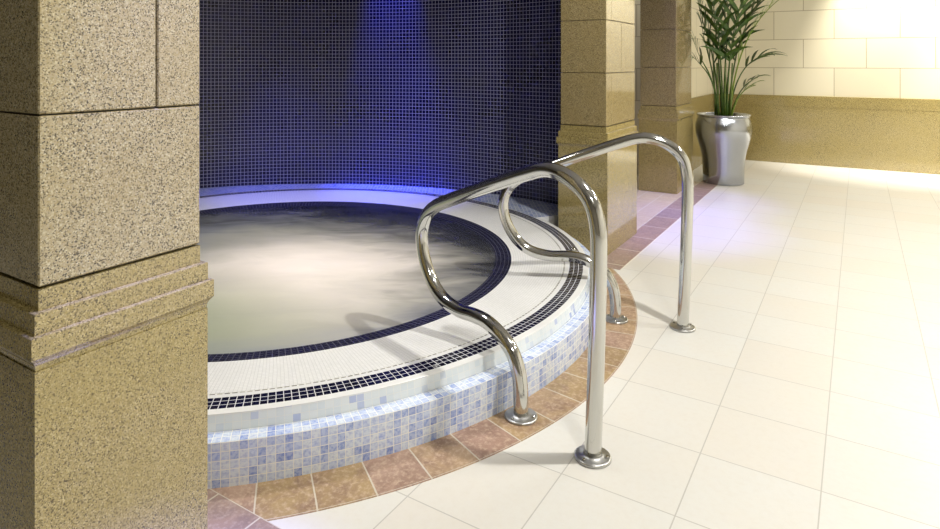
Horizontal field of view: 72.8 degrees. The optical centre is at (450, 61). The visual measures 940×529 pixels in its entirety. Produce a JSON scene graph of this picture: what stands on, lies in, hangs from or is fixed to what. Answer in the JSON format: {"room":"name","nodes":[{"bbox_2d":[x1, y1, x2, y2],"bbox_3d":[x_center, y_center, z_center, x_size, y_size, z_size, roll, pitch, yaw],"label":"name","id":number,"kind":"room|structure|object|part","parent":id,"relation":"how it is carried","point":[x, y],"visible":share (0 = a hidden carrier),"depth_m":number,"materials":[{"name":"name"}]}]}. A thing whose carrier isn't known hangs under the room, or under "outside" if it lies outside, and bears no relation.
{"room":"indoor spa","nodes":[
{"label":"indoor spa","id":0,"kind":"room"},
{"bbox_2d":[194,0,562,203],"bbox_3d":[-1.522,-0.347,4.559,4.908,3.095,1.678,0,0,-14],"label":"wall","id":1,"kind":"structure","parent":0,"point":[445,94],"depth_m":5.24,"materials":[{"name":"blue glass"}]},
{"bbox_2d":[269,160,939,528],"bbox_3d":[0.420,1.200,3.252,9.200,0.001,11.130,0,0,33],"label":"floor","id":2,"kind":"structure","parent":0,"point":[804,392],"depth_m":2.30,"materials":[{"name":"beige tile"}]},
{"bbox_2d":[0,0,213,528],"bbox_3d":[-0.897,-0.348,1.433,0.641,3.096,0.371,0,0,33],"label":"granite pillar","id":3,"kind":"structure","parent":2,"relation":"on","point":[106,289],"depth_m":1.22,"materials":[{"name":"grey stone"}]},
{"bbox_3d":[-0.897,0.475,1.433,0.641,0.139,0.371,0,0,33],"label":"moulding","id":4,"kind":"part","parent":3,"relation":"part of","materials":[{"name":"stone"}]},
{"bbox_2d":[208,489,280,528],"bbox_3d":[-1.561,1.199,2.254,2.940,0.002,0.172,0,0,33],"label":"trim","id":5,"kind":"structure","parent":2,"relation":"on","point":[223,513],"depth_m":1.68,"materials":[{"name":"tile"}]},
{"bbox_2d":[199,184,589,488],"bbox_3d":[-1.226,1.166,3.574,4.006,0.288,3.976,0,0,33],"label":"spa","id":6,"kind":"object","parent":2,"relation":"on","point":[276,414],"visible":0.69,"depth_m":2.28,"materials":[{"name":"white tile"}]},
{"bbox_2d":[196,215,479,353],"bbox_3d":[-0.960,1.060,3.510,2.406,0.018,2.406,0,0,33],"label":"water","id":7,"kind":"object","parent":6,"relation":"in","point":[279,283],"visible":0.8,"depth_m":3.07,"materials":[{"name":"white liquid"}]},
{"bbox_2d":[212,268,636,520],"bbox_3d":[-0.450,1.199,2.464,3.701,0.002,1.487,0,0,-26],"label":"tile floor border","id":8,"kind":"structure","parent":2,"relation":"on","point":[336,487],"depth_m":1.93,"materials":[{"name":"tile"}]},
{"bbox_2d":[415,162,610,468],"bbox_3d":[0.166,0.762,2.231,0.111,0.879,0.908,0,0,-41],"label":"handrail","id":9,"kind":"object","parent":2,"relation":"on","point":[592,455],"visible":1,"depth_m":2.03,"materials":[{"name":"silver metal"}]},
{"bbox_2d":[498,132,695,332],"bbox_3d":[0.665,0.762,2.995,0.908,0.879,0.111,0,0,18],"label":"handrail","id":10,"kind":"object","parent":2,"relation":"on","point":[682,324],"visible":0.86,"depth_m":2.92,"materials":[{"name":"silver metal"}]},
{"bbox_2d":[556,0,637,255],"bbox_3d":[0.997,-0.348,4.287,0.345,3.096,0.635,0,0,33],"label":"granite pillar","id":11,"kind":"structure","parent":2,"relation":"on","point":[598,36],"depth_m":4.07,"materials":[{"name":"grey stone"}]},
{"bbox_3d":[0.997,0.475,4.287,0.345,0.139,0.635,0,0,33],"label":"moulding","id":12,"kind":"part","parent":11,"relation":"part of","materials":[{"name":"stone"}]},
{"bbox_2d":[637,0,693,193],"bbox_3d":[2.076,-0.348,6.135,0.366,3.096,0.668,0,0,33],"label":"granite pillar","id":13,"kind":"structure","parent":2,"relation":"on","point":[665,110],"depth_m":5.88,"materials":[{"name":"grey stone"}]},
{"bbox_3d":[2.076,0.475,6.135,0.366,0.139,0.668,0,0,33],"label":"moulding","id":14,"kind":"part","parent":13,"relation":"part of","materials":[{"name":"stone"}]},
{"bbox_2d":[607,160,745,269],"bbox_3d":[2.226,1.199,5.788,0.176,0.002,4.910,0,0,33],"label":"trim","id":15,"kind":"structure","parent":2,"relation":"on","point":[646,234],"depth_m":4.50,"materials":[{"name":"tile"}]},
{"bbox_2d":[689,0,785,185],"bbox_3d":[2.889,-0.050,6.290,0.879,2.495,1.250,0,0,33],"label":"potted palm","id":16,"kind":"object","parent":2,"relation":"on","point":[723,135],"visible":1,"depth_m":6.22,"materials":[{"name":"silver metal"}]},
{"bbox_2d":[633,0,640,175],"bbox_3d":[0.428,-0.350,7.682,4.434,3.100,0.001,0,0,33],"label":"wall","id":17,"kind":"structure","parent":0,"point":[637,2],"depth_m":6.70,"materials":[{"name":"beige stone"}]},
{"bbox_2d":[637,176,698,228],"bbox_3d":[0.806,1.199,5.837,2.263,0.002,2.700,0,0,33],"label":"floor","id":18,"kind":"structure","parent":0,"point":[649,203],"depth_m":5.43,"materials":[{"name":"tile"}]},
{"bbox_2d":[691,0,710,97],"bbox_3d":[2.794,-0.350,7.265,0.001,3.100,1.810,0,0,33],"label":"wall","id":19,"kind":"structure","parent":0,"point":[700,80],"depth_m":7.38,"materials":[{"name":"beige stone"}]},
{"bbox_2d":[691,94,712,169],"bbox_3d":[2.756,0.798,7.207,0.038,0.803,1.910,0,0,33],"label":"trim","id":20,"kind":"structure","parent":19,"relation":"attached to","point":[704,103],"depth_m":7.29,"materials":[{"name":"stone"}]},
{"bbox_2d":[695,112,751,185],"bbox_3d":[2.710,0.856,6.340,0.524,0.683,0.524,0,0,33],"label":"planter","id":21,"kind":"object","parent":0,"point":[723,138],"depth_m":6.16,"materials":[{"name":"silver metal"}]},
{"bbox_2d":[711,0,939,98],"bbox_3d":[3.421,-0.350,7.938,9.200,3.100,0.001,0,0,33],"label":"wall","id":22,"kind":"structure","parent":0,"point":[833,48],"depth_m":7.26,"materials":[{"name":"beige stone"}]},
{"bbox_2d":[713,94,939,174],"bbox_3d":[5.281,0.798,6.748,4.785,0.803,0.038,0,0,33],"label":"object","id":23,"kind":"structure","parent":22,"relation":"attached to","point":[885,134],"depth_m":7.24,"materials":[{"name":"stone"}]}
]}

